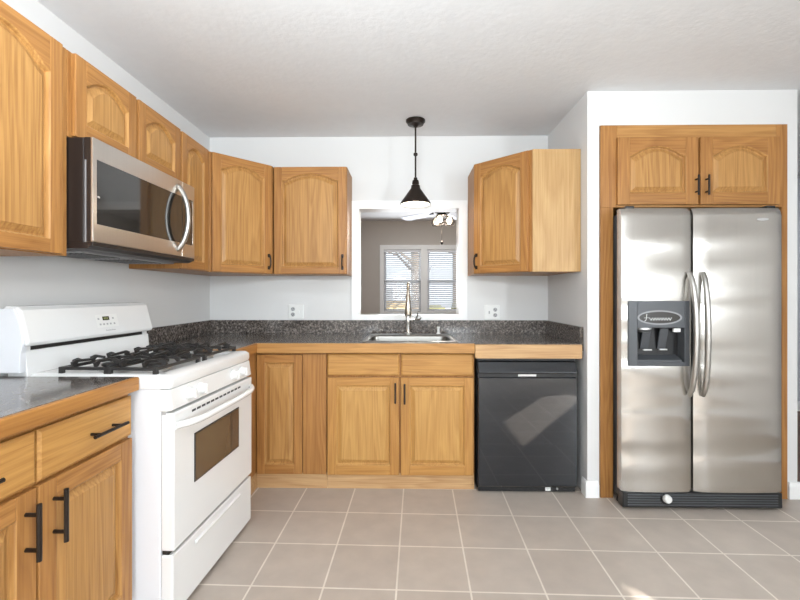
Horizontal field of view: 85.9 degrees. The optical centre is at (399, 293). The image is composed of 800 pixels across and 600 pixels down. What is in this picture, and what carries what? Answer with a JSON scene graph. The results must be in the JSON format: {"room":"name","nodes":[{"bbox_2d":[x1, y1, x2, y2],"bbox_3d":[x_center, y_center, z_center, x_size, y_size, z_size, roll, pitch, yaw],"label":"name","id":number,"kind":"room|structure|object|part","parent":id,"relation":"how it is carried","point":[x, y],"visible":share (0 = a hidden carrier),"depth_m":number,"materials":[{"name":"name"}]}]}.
{"room":"kitchen","nodes":[
{"label":"kitchen","id":0,"kind":"room"},
{"bbox_2d":[0,0,209,375],"bbox_3d":[-1.607,0.000,-0.559,0.120,2.440,8.070,0,0,1],"label":"wall","id":1,"kind":"structure","parent":0,"point":[170,298],"depth_m":2.16,"materials":[{"name":"paint"}]},
{"bbox_2d":[0,0,65,255],"bbox_3d":[-1.366,-0.523,1.336,0.295,0.767,0.517,0,0,1],"label":"upper cabinet","id":2,"kind":"object","parent":1,"relation":"attached to","point":[32,62],"visible":1,"depth_m":1.42,"materials":[{"name":"brown wood"}]},
{"bbox_3d":[-1.226,-0.521,1.319,0.014,0.660,0.356,0,0,1],"label":"raised panel","id":3,"kind":"part","parent":2,"relation":"part of","materials":[{"name":"brown wood"}]},
{"bbox_2d":[66,50,180,180],"bbox_3d":[-1.355,-0.747,1.982,0.295,0.321,0.770,0,0,1],"label":"upper cabinet","id":4,"kind":"object","parent":1,"relation":"attached to","point":[98,107],"visible":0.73,"depth_m":1.84,"materials":[{"name":"brown wood"}]},
{"bbox_3d":[-1.221,-0.748,1.792,0.020,0.311,0.362,0,0,1],"label":"door","id":5,"kind":"part","parent":4,"relation":"part of","materials":[{"name":"brown wood"}]},
{"bbox_3d":[-1.219,-0.755,1.792,0.014,0.208,0.254,0,0,1],"label":"raised panel","id":6,"kind":"part","parent":4,"relation":"part of","materials":[{"name":"brown wood"}]},
{"bbox_2d":[59,137,193,263],"bbox_3d":[-1.285,-0.370,1.979,0.436,0.425,0.763,0,0,1],"label":"microwave","id":7,"kind":"object","parent":4,"relation":"attached to","point":[121,208],"visible":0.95,"depth_m":1.78,"materials":[{"name":"grey metal"}]},
{"bbox_3d":[-1.155,-0.389,1.913,0.024,0.388,0.634,0,0,1],"label":"door","id":8,"kind":"part","parent":7,"relation":"part of","materials":[{"name":"silver metal"}]},
{"bbox_3d":[-1.338,-0.165,1.980,0.240,0.008,0.662,0,0,1],"label":"vent panel","id":9,"kind":"part","parent":7,"relation":"part of","materials":[{"name":"metal"}]},
{"bbox_3d":[-1.139,-0.389,1.913,0.009,0.388,0.634,0,0,1],"label":"door","id":10,"kind":"part","parent":7,"relation":"part of","materials":[{"name":"metal"}]},
{"bbox_3d":[-1.139,-0.384,1.922,0.008,0.244,0.615,0,0,1],"label":"door glass","id":11,"kind":"part","parent":7,"relation":"part of","materials":[{"name":"black glass"}]},
{"bbox_3d":[-1.101,-0.388,2.189,0.074,0.335,0.024,0,0,1],"label":"handle","id":12,"kind":"part","parent":7,"relation":"part of","materials":[{"name":"metal"}]},
{"bbox_3d":[-1.144,-0.389,2.295,0.033,0.388,0.126,0,0,1],"label":"control frame","id":13,"kind":"part","parent":7,"relation":"part of","materials":[{"name":"metal"}]},
{"bbox_3d":[-1.133,-0.384,2.286,0.008,0.244,0.106,0,0,1],"label":"control panel","id":14,"kind":"part","parent":7,"relation":"part of","materials":[{"name":"black glass"}]},
{"bbox_3d":[-1.215,-0.748,2.175,0.020,0.311,0.364,0,0,1],"label":"door","id":15,"kind":"part","parent":4,"relation":"part of","materials":[{"name":"brown wood"}]},
{"bbox_3d":[-1.212,-0.755,2.175,0.014,0.208,0.256,0,0,1],"label":"raised panel","id":16,"kind":"part","parent":4,"relation":"part of","materials":[{"name":"brown wood"}]},
{"bbox_2d":[129,131,208,271],"bbox_3d":[-1.330,-0.523,2.545,0.328,0.767,0.349,0,0,1],"label":"upper cabinet","id":17,"kind":"object","parent":1,"relation":"attached to","point":[194,157],"visible":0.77,"depth_m":2.55,"materials":[{"name":"brown wood"}]},
{"bbox_3d":[-1.209,-0.522,2.533,0.020,0.756,0.314,0,0,1],"label":"door","id":18,"kind":"part","parent":17,"relation":"part of","materials":[{"name":"brown wood"}]},
{"bbox_3d":[-1.207,-0.520,2.533,0.014,0.662,0.206,0,0,1],"label":"raised panel","id":19,"kind":"part","parent":17,"relation":"part of","materials":[{"name":"brown wood"}]},
{"bbox_2d":[171,151,281,275],"bbox_3d":[-1.188,-0.522,3.033,0.596,0.764,0.628,0,0,1],"label":"upper cabinet","id":20,"kind":"object","parent":1,"relation":"attached to","point":[241,191],"visible":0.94,"depth_m":2.86,"materials":[{"name":"brown wood"}]},
{"bbox_3d":[-1.050,-0.522,2.874,0.020,0.756,0.412,0,0,44],"label":"door","id":21,"kind":"part","parent":20,"relation":"part of","materials":[{"name":"brown wood"}]},
{"bbox_3d":[-1.049,-0.520,2.872,0.014,0.662,0.304,0,0,44],"label":"raised panel","id":22,"kind":"part","parent":20,"relation":"part of","materials":[{"name":"brown wood"}]},
{"bbox_3d":[-0.904,-0.225,2.989,0.034,0.109,0.016,0,0,44],"label":"handle","id":23,"kind":"part","parent":20,"relation":"part of","materials":[{"name":"brown metal"}]},
{"bbox_2d":[210,136,547,319],"bbox_3d":[0.511,0.000,3.382,3.988,2.440,0.120,0,0,1],"label":"wall","id":24,"kind":"structure","parent":0,"point":[380,168],"depth_m":3.33,"materials":[{"name":"paint"}]},
{"bbox_2d":[288,304,303,318],"bbox_3d":[-0.808,0.138,3.336,0.120,0.115,0.014,0,0,1],"label":"wall outlet","id":25,"kind":"object","parent":24,"relation":"attached to","point":[295,311],"visible":1,"depth_m":3.34,"materials":[{"name":"white plastic"}]},
{"bbox_2d":[274,167,351,275],"bbox_3d":[-0.636,-0.522,3.173,0.523,0.764,0.330,0,0,1],"label":"upper cabinet","id":26,"kind":"object","parent":24,"relation":"attached to","point":[313,205],"visible":1,"depth_m":3.04,"materials":[{"name":"brown wood"}]},
{"bbox_3d":[-0.638,-0.520,3.049,0.403,0.662,0.014,0,0,1],"label":"raised panel","id":27,"kind":"part","parent":26,"relation":"part of","materials":[{"name":"brown wood"}]},
{"bbox_3d":[-0.407,-0.225,3.021,0.016,0.109,0.034,0,0,1],"label":"handle","id":28,"kind":"part","parent":26,"relation":"part of","materials":[{"name":"brown metal"}]},
{"bbox_2d":[147,320,582,344],"bbox_3d":[-0.180,0.254,2.837,2.617,0.103,0.987,0,0,1],"label":"backsplash","id":29,"kind":"structure","parent":24,"relation":"attached to","point":[574,333],"depth_m":3.30,"materials":[{"name":"stone"}]},
{"bbox_2d":[352,200,466,319],"bbox_3d":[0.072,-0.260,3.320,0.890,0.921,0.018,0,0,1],"label":"trim","id":30,"kind":"structure","parent":24,"relation":"attached to","point":[462,204],"depth_m":3.31,"materials":[{"name":"paint"}]},
{"bbox_2d":[484,305,499,319],"bbox_3d":[0.710,0.142,3.311,0.120,0.115,0.014,0,0,1],"label":"wall outlet","id":31,"kind":"object","parent":24,"relation":"attached to","point":[491,312],"visible":1,"depth_m":3.31,"materials":[{"name":"white plastic"}]},
{"bbox_2d":[468,149,580,275],"bbox_3d":[0.818,-0.522,2.999,0.627,0.764,0.630,0,0,1],"label":"upper cabinet","id":32,"kind":"object","parent":24,"relation":"attached to","point":[524,208],"visible":1,"depth_m":2.71,"materials":[{"name":"brown wood"}]},
{"bbox_3d":[0.517,-0.225,2.962,0.034,0.109,0.016,0,0,-44],"label":"handle","id":33,"kind":"part","parent":32,"relation":"part of","materials":[{"name":"brown metal"}]},
{"bbox_3d":[0.662,-0.520,2.845,0.014,0.662,0.307,0,0,-44],"label":"raised panel","id":34,"kind":"part","parent":32,"relation":"part of","materials":[{"name":"brown wood"}]},
{"bbox_3d":[0.664,-0.522,2.846,0.020,0.756,0.415,0,0,-44],"label":"door","id":35,"kind":"part","parent":32,"relation":"part of","materials":[{"name":"brown wood"}]},
{"bbox_3d":[0.976,-0.522,2.686,0.300,0.764,0.008,0,0,1],"label":"panel","id":36,"kind":"part","parent":32,"relation":"part of","materials":[{"name":"brown wood"}]},
{"bbox_2d":[361,221,455,313],"bbox_3d":[-0.082,0.000,7.262,4.800,2.440,0.120,0,0,1],"label":"wall","id":37,"kind":"structure","parent":0,"point":[374,234],"depth_m":7.21,"materials":[{"name":"beige paint"}]},
{"bbox_2d":[380,245,455,313],"bbox_3d":[0.403,-0.230,7.222,1.480,1.180,0.145,0,0,1],"label":"window","id":38,"kind":"structure","parent":37,"relation":"in","point":[423,252],"depth_m":7.18,"materials":[{"name":"paint"}]},
{"bbox_2d":[384,250,419,310],"bbox_3d":[0.041,-0.229,7.219,0.604,1.028,0.043,0,0,1],"label":"window blind","id":39,"kind":"object","parent":38,"relation":"attached to","point":[390,271],"visible":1,"depth_m":7.22,"materials":[{"name":"white plastic"}]},
{"bbox_3d":[0.041,-0.722,7.219,0.604,0.043,0.042,0,0,1],"label":"head rail","id":40,"kind":"part","parent":39,"relation":"part of","materials":[{"name":"white plastic"}]},
{"bbox_3d":[0.041,0.274,7.219,0.604,0.022,0.038,0,0,1],"label":"rail","id":41,"kind":"part","parent":39,"relation":"part of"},
{"bbox_3d":[0.041,-0.228,7.275,0.616,1.035,0.050,0,0,1],"label":"sash","id":42,"kind":"part","parent":38,"relation":"part of","materials":[{"name":"glass"}]},
{"bbox_3d":[0.766,-0.228,7.263,0.614,1.035,0.050,0,0,1],"label":"sash","id":43,"kind":"part","parent":38,"relation":"part of","materials":[{"name":"paint"}]},
{"bbox_2d":[428,250,455,310],"bbox_3d":[0.765,-0.229,7.207,0.602,1.028,0.043,0,0,1],"label":"window blind","id":44,"kind":"object","parent":38,"relation":"attached to","point":[433,272],"visible":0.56,"depth_m":7.21,"materials":[{"name":"white plastic"}]},
{"bbox_3d":[0.765,-0.722,7.207,0.602,0.043,0.042,0,0,1],"label":"head rail","id":45,"kind":"part","parent":44,"relation":"part of","materials":[{"name":"white plastic"}]},
{"bbox_2d":[37,0,799,220],"bbox_3d":[1.172,-1.270,1.331,7.500,0.100,11.940,0,0,1],"label":"ceiling","id":46,"kind":"structure","parent":0,"point":[230,68],"depth_m":2.21,"materials":[{"name":"white paint"}]},
{"bbox_2d":[400,116,430,207],"bbox_3d":[0.109,-0.923,3.019,0.212,0.591,0.212,0,0,1],"label":"pendant lamp","id":47,"kind":"object","parent":46,"relation":"hanging from","point":[415,198],"visible":1,"depth_m":2.99,"materials":[{"name":"brown metal"}]},
{"bbox_3d":[0.109,-0.717,3.019,0.212,0.177,0.212,0,0,1],"label":"lamp shade","id":48,"kind":"part","parent":47,"relation":"part of","materials":[{"name":"brown metal"}]},
{"bbox_3d":[0.109,-0.983,3.019,0.030,0.385,0.030,0,0,1],"label":"rod","id":49,"kind":"part","parent":47,"relation":"part of","materials":[{"name":"brown metal"}]},
{"bbox_2d":[401,212,455,244],"bbox_3d":[0.482,-0.907,5.164,1.260,0.624,1.274,0,0,-19],"label":"ceiling fan","id":50,"kind":"object","parent":46,"relation":"hanging from","point":[438,219],"visible":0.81,"depth_m":5.24,"materials":[{"name":"white metal"}]},
{"bbox_3d":[0.219,-0.987,5.487,0.136,0.036,0.500,0,0,-44],"label":"blade","id":51,"kind":"part","parent":50,"relation":"part of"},
{"bbox_3d":[0.505,-1.077,5.192,0.220,0.284,0.220,0,0,-19],"label":"motor","id":52,"kind":"part","parent":50,"relation":"part of","materials":[{"name":"brown metal"}]},
{"bbox_3d":[0.598,-0.885,5.207,0.141,0.105,0.141,0,0,-19],"label":"lamp shade","id":53,"kind":"part","parent":50,"relation":"part of","materials":[{"name":"white glass"}]},
{"bbox_2d":[187,411,799,599],"bbox_3d":[1.621,1.270,0.014,6.558,0.101,9.320,0,0,1],"label":"floor","id":54,"kind":"structure","parent":0,"point":[292,546],"depth_m":2.05,"materials":[{"name":"tile"}]},
{"bbox_2d":[0,394,131,599],"bbox_3d":[-1.228,0.787,1.156,0.578,0.866,0.841,0,0,1],"label":"base cabinet","id":55,"kind":"object","parent":54,"relation":"on","point":[66,482],"visible":0.99,"depth_m":1.28,"materials":[{"name":"brown wood"}]},
{"bbox_3d":[-0.992,0.819,0.949,0.014,0.473,0.306,0,0,1],"label":"raised panel","id":56,"kind":"part","parent":55,"relation":"part of","materials":[{"name":"brown wood"}]},
{"bbox_3d":[-0.995,0.441,0.949,0.020,0.142,0.424,0,0,1],"label":"drawer","id":57,"kind":"part","parent":55,"relation":"part of","materials":[{"name":"brown wood"}]},
{"bbox_3d":[-0.995,0.819,0.949,0.020,0.591,0.424,0,0,1],"label":"door","id":58,"kind":"part","parent":55,"relation":"part of","materials":[{"name":"brown wood"}]},
{"bbox_3d":[-0.961,0.626,1.128,0.042,0.150,0.013,0,0,1],"label":"handle","id":59,"kind":"part","parent":55,"relation":"part of","materials":[{"name":"brown metal"}]},
{"bbox_3d":[-0.959,0.626,1.218,0.042,0.150,0.013,0,0,1],"label":"handle","id":60,"kind":"part","parent":55,"relation":"part of","materials":[{"name":"brown metal"}]},
{"bbox_2d":[0,376,138,438],"bbox_3d":[-1.241,0.330,1.157,0.550,0.049,0.863,0,0,1],"label":"countertop","id":61,"kind":"structure","parent":55,"relation":"on","point":[26,403],"depth_m":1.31,"materials":[{"name":"stone"}]},
{"bbox_3d":[-0.988,0.441,1.368,0.020,0.142,0.397,0,0,1],"label":"drawer","id":62,"kind":"part","parent":55,"relation":"part of","materials":[{"name":"brown wood"}]},
{"bbox_3d":[-0.988,0.819,1.368,0.020,0.591,0.397,0,0,1],"label":"door","id":63,"kind":"part","parent":55,"relation":"part of","materials":[{"name":"brown wood"}]},
{"bbox_3d":[-0.986,0.819,1.368,0.014,0.473,0.279,0,0,1],"label":"raised panel","id":64,"kind":"part","parent":55,"relation":"part of","materials":[{"name":"brown wood"}]},
{"bbox_3d":[-0.957,0.445,1.411,0.040,0.012,0.158,0,0,1],"label":"handle","id":65,"kind":"part","parent":55,"relation":"part of","materials":[{"name":"brown metal"}]},
{"bbox_2d":[0,302,254,599],"bbox_3d":[-1.114,0.632,1.946,0.714,1.176,0.744,0,0,4],"label":"gas range","id":66,"kind":"object","parent":54,"relation":"on","point":[190,435],"visible":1,"depth_m":1.72,"materials":[{"name":"white metal"}]},
{"bbox_2d":[29,341,248,388],"bbox_3d":[-1.104,0.301,1.958,0.599,0.099,0.742,0,0,1],"label":"cooktop","id":67,"kind":"object","parent":66,"relation":"in","point":[180,366],"depth_m":1.78,"materials":[{"name":"metal"}]},
{"bbox_3d":[-0.820,0.392,1.700,0.034,0.052,0.052,0,0,4],"label":"knob","id":68,"kind":"part","parent":66,"relation":"part of","materials":[{"name":"white plastic"}]},
{"bbox_3d":[-0.815,0.392,1.787,0.034,0.052,0.052,0,0,4],"label":"knob","id":69,"kind":"part","parent":66,"relation":"part of","materials":[{"name":"white plastic"}]},
{"bbox_3d":[-0.843,0.395,1.942,0.052,0.081,0.712,0,0,4],"label":"control panel","id":70,"kind":"part","parent":66,"relation":"part of","materials":[{"name":"white metal"}]},
{"bbox_3d":[-0.840,1.083,1.942,0.046,0.230,0.708,0,0,4],"label":"storage drawer","id":71,"kind":"part","parent":66,"relation":"part of","materials":[{"name":"white metal"}]},
{"bbox_3d":[-0.838,0.697,1.941,0.050,0.511,0.708,0,0,4],"label":"oven door","id":72,"kind":"part","parent":66,"relation":"part of","materials":[{"name":"white metal"}]},
{"bbox_3d":[-0.790,0.492,1.938,0.068,0.030,0.699,0,0,4],"label":"door handle","id":73,"kind":"part","parent":66,"relation":"part of","materials":[{"name":"white metal"}]},
{"bbox_3d":[-0.813,0.657,1.929,0.004,0.197,0.407,0,0,4],"label":"window trim","id":74,"kind":"part","parent":66,"relation":"part of","materials":[{"name":"black glass"}]},
{"bbox_3d":[-0.812,1.006,1.947,0.009,0.018,0.410,0,0,4],"label":"finger pull","id":75,"kind":"part","parent":66,"relation":"part of","materials":[{"name":"white metal"}]},
{"bbox_3d":[-0.796,0.392,2.089,0.034,0.052,0.052,0,0,4],"label":"knob","id":76,"kind":"part","parent":66,"relation":"part of","materials":[{"name":"white plastic"}]},
{"bbox_3d":[-0.790,0.392,2.181,0.034,0.052,0.052,0,0,4],"label":"knob","id":77,"kind":"part","parent":66,"relation":"part of","materials":[{"name":"white plastic"}]},
{"bbox_2d":[247,353,326,494],"bbox_3d":[-0.972,0.786,2.860,1.033,0.868,0.967,0,0,1],"label":"base cabinet","id":78,"kind":"object","parent":54,"relation":"on","point":[289,395],"visible":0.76,"depth_m":2.69,"materials":[{"name":"brown wood"}]},
{"bbox_3d":[-0.753,0.746,2.690,0.186,0.638,0.014,0,0,1],"label":"raised panel","id":79,"kind":"part","parent":78,"relation":"part of","materials":[{"name":"brown wood"}]},
{"bbox_3d":[-0.753,0.751,2.693,0.284,0.746,0.020,0,0,1],"label":"door","id":80,"kind":"part","parent":78,"relation":"part of","materials":[{"name":"brown wood"}]},
{"bbox_2d":[147,320,582,358],"bbox_3d":[-0.180,0.298,2.836,2.617,0.192,0.989,0,0,1],"label":"countertop","id":81,"kind":"structure","parent":78,"relation":"on","point":[488,339],"depth_m":2.95,"materials":[{"name":"stone"}]},
{"bbox_2d":[361,334,457,342],"bbox_3d":[0.066,0.388,2.934,0.606,0.185,0.556,0,0,1],"label":"sink","id":82,"kind":"object","parent":81,"relation":"in","point":[371,338],"visible":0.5,"depth_m":3.06,"materials":[{"name":"metal"}]},
{"bbox_2d":[404,282,421,333],"bbox_3d":[0.095,0.104,3.104,0.133,0.381,0.205,0,0,1],"label":"faucet","id":83,"kind":"object","parent":81,"relation":"on","point":[408,312],"visible":1,"depth_m":3.06,"materials":[{"name":"silver metal"}]},
{"bbox_3d":[0.119,0.165,3.175,0.088,0.074,0.027,0,0,1],"label":"handle","id":84,"kind":"part","parent":83,"relation":"part of","materials":[{"name":"silver metal"}]},
{"bbox_2d":[327,353,473,488],"bbox_3d":[0.009,0.786,2.980,0.920,0.868,0.695,0,0,1],"label":"base cabinet","id":85,"kind":"object","parent":54,"relation":"on","point":[395,420],"visible":0.87,"depth_m":2.67,"materials":[{"name":"brown wood"}]},
{"bbox_3d":[-0.229,0.823,2.684,0.446,0.606,0.020,0,0,1],"label":"door","id":86,"kind":"part","parent":85,"relation":"part of","materials":[{"name":"brown wood"}]},
{"bbox_3d":[-0.229,0.818,2.682,0.338,0.498,0.014,0,0,1],"label":"raised panel","id":87,"kind":"part","parent":85,"relation":"part of","materials":[{"name":"brown wood"}]},
{"bbox_3d":[-0.228,0.440,2.684,0.448,0.136,0.020,0,0,1],"label":"drawer","id":88,"kind":"part","parent":85,"relation":"part of","materials":[{"name":"brown wood"}]},
{"bbox_3d":[-0.029,0.610,2.652,0.012,0.125,0.038,0,0,1],"label":"handle","id":89,"kind":"part","parent":85,"relation":"part of","materials":[{"name":"brown metal"}]},
{"bbox_3d":[0.232,0.440,2.677,0.448,0.136,0.020,0,0,1],"label":"drawer","id":90,"kind":"part","parent":85,"relation":"part of","materials":[{"name":"brown wood"}]},
{"bbox_3d":[0.231,0.823,2.677,0.450,0.606,0.020,0,0,1],"label":"door","id":91,"kind":"part","parent":85,"relation":"part of","materials":[{"name":"brown wood"}]},
{"bbox_3d":[0.231,0.818,2.674,0.342,0.498,0.014,0,0,1],"label":"raised panel","id":92,"kind":"part","parent":85,"relation":"part of","materials":[{"name":"brown wood"}]},
{"bbox_2d":[474,353,577,491],"bbox_3d":[0.785,0.807,2.923,0.606,0.826,0.625,0,0,1],"label":"dishwasher","id":93,"kind":"object","parent":54,"relation":"on","point":[525,410],"visible":0.98,"depth_m":2.62,"materials":[{"name":"black plastic"}]},
{"bbox_3d":[0.779,1.199,2.656,0.592,0.030,0.020,0,0,1],"label":"toe panel","id":94,"kind":"part","parent":93,"relation":"part of","materials":[{"name":"black plastic"}]},
{"bbox_3d":[0.779,0.449,2.637,0.600,0.073,0.053,0,0,1],"label":"control panel","id":95,"kind":"part","parent":93,"relation":"part of","materials":[{"name":"black plastic"}]},
{"bbox_2d":[599,124,786,498],"bbox_3d":[1.758,0.105,2.894,1.103,2.230,0.766,0,0,1],"label":"tall cabinet","id":96,"kind":"object","parent":54,"relation":"on","point":[743,165],"visible":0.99,"depth_m":2.56,"materials":[{"name":"brown wood"}]},
{"bbox_3d":[1.529,-0.730,2.558,0.473,0.400,0.020,0,0,1],"label":"door","id":97,"kind":"part","parent":96,"relation":"part of","materials":[{"name":"brown wood"}]},
{"bbox_3d":[1.529,-0.740,2.556,0.331,0.277,0.014,0,0,1],"label":"raised panel","id":98,"kind":"part","parent":96,"relation":"part of","materials":[{"name":"brown wood"}]},
{"bbox_3d":[1.749,-0.640,2.528,0.012,0.118,0.034,0,0,1],"label":"handle","id":99,"kind":"part","parent":96,"relation":"part of","materials":[{"name":"brown metal"}]},
{"bbox_3d":[1.809,-0.640,2.527,0.012,0.118,0.034,0,0,1],"label":"handle","id":100,"kind":"part","parent":96,"relation":"part of","materials":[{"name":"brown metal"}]},
{"bbox_3d":[2.012,-0.730,2.551,0.464,0.400,0.020,0,0,1],"label":"door","id":101,"kind":"part","parent":96,"relation":"part of","materials":[{"name":"brown wood"}]},
{"bbox_3d":[2.012,-0.740,2.548,0.322,0.277,0.014,0,0,1],"label":"raised panel","id":102,"kind":"part","parent":96,"relation":"part of","materials":[{"name":"brown wood"}]},
{"bbox_2d":[613,206,781,507],"bbox_3d":[1.708,0.359,2.788,0.894,1.722,0.889,0,0,1],"label":"refrigerator","id":103,"kind":"object","parent":54,"relation":"on","point":[697,291],"visible":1,"depth_m":2.42,"materials":[{"name":"grey metal"}]},
{"bbox_3d":[1.450,0.314,2.450,0.390,1.600,0.070,0,0,1],"label":"freezer door","id":104,"kind":"part","parent":103,"relation":"part of","materials":[{"name":"metal"}]},
{"bbox_3d":[1.494,1.146,2.401,0.046,0.046,0.030,0,0,1],"label":"filter knob","id":105,"kind":"part","parent":103,"relation":"part of","materials":[{"name":"white plastic"}]},
{"bbox_3d":[1.626,0.225,2.384,0.030,0.702,0.078,0,0,-3],"label":"handle","id":106,"kind":"part","parent":103,"relation":"part of","materials":[{"name":"metal"}]},
{"bbox_3d":[1.693,0.225,2.382,0.033,0.702,0.078,0,0,1],"label":"handle","id":107,"kind":"part","parent":103,"relation":"part of","materials":[{"name":"metal"}]},
{"bbox_3d":[1.903,0.314,2.442,0.492,1.600,0.070,0,0,1],"label":"door","id":108,"kind":"part","parent":103,"relation":"part of","materials":[{"name":"metal"}]},
{"bbox_2d":[548,90,796,488],"bbox_3d":[1.756,0.000,2.939,1.245,2.440,0.725,0,0,1],"label":"wall","id":109,"kind":"structure","parent":0,"point":[573,298],"depth_m":2.59,"materials":[{"name":"paint"}]},
{"bbox_2d":[581,476,585,495],"bbox_3d":[1.120,1.170,2.615,0.016,0.100,0.055,0,0,1],"label":"baseboard","id":110,"kind":"object","parent":109,"relation":"attached to","point":[583,479],"visible":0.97,"depth_m":2.61,"materials":[{"name":"paint"}]},
{"bbox_2d":[585,480,598,497],"bbox_3d":[1.152,1.170,2.579,0.081,0.100,0.016,0,0,1],"label":"baseboard","id":111,"kind":"structure","parent":109,"relation":"attached to","point":[591,486],"depth_m":2.57,"materials":[{"name":"paint"}]},
{"bbox_2d":[787,482,799,499],"bbox_3d":[2.350,1.170,2.559,0.076,0.100,0.016,0,0,1],"label":"baseboard strip","id":112,"kind":"object","parent":109,"relation":"attached to","point":[793,488],"visible":1,"depth_m":2.55,"materials":[{"name":"paint"}]},
{"bbox_2d":[797,177,799,400],"bbox_3d":[3.625,0.000,4.552,2.700,2.440,0.120,0,0,1],"label":"wall","id":113,"kind":"structure","parent":0,"point":[798,178],"depth_m":4.48,"materials":[{"name":"paint"}]},
{"bbox_2d":[797,401,799,410],"bbox_3d":[3.648,1.170,4.483,2.450,0.100,0.016,0,0,1],"label":"baseboard","id":114,"kind":"structure","parent":113,"relation":"attached to","point":[798,402],"depth_m":4.47,"materials":[{"name":"paint"}]},
{"label":"outside","id":115,"kind":"structure","parent":0,"visible":0},
{"bbox_3d":[1.392,1.770,24.081,30.000,0.100,31.800,0,0,1],"label":"ground","id":116,"kind":"structure","parent":115,"visible":0},
{"bbox_2d":[386,287,410,308],"bbox_3d":[-0.177,0.720,16.755,2.600,2.000,2.900,0,0,1],"label":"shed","id":117,"kind":"object","parent":116,"relation":"on","point":[391,287],"visible":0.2,"depth_m":15.31,"materials":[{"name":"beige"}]},
{"bbox_2d":[388,252,431,308],"bbox_3d":[0.232,-2.135,14.155,3.132,7.714,2.910,0,0,23],"label":"bare tree","id":118,"kind":"object","parent":116,"relation":"on","point":[388,252],"visible":0.07,"depth_m":13.87,"materials":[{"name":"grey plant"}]},
{"bbox_2d":[448,252,455,299],"bbox_3d":[2.252,-2.735,16.932,3.282,8.922,2.942,0,0,39],"label":"bare tree","id":119,"kind":"object","parent":116,"relation":"on","point":[448,252],"visible":0.03,"depth_m":16.81,"materials":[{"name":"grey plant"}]}
]}

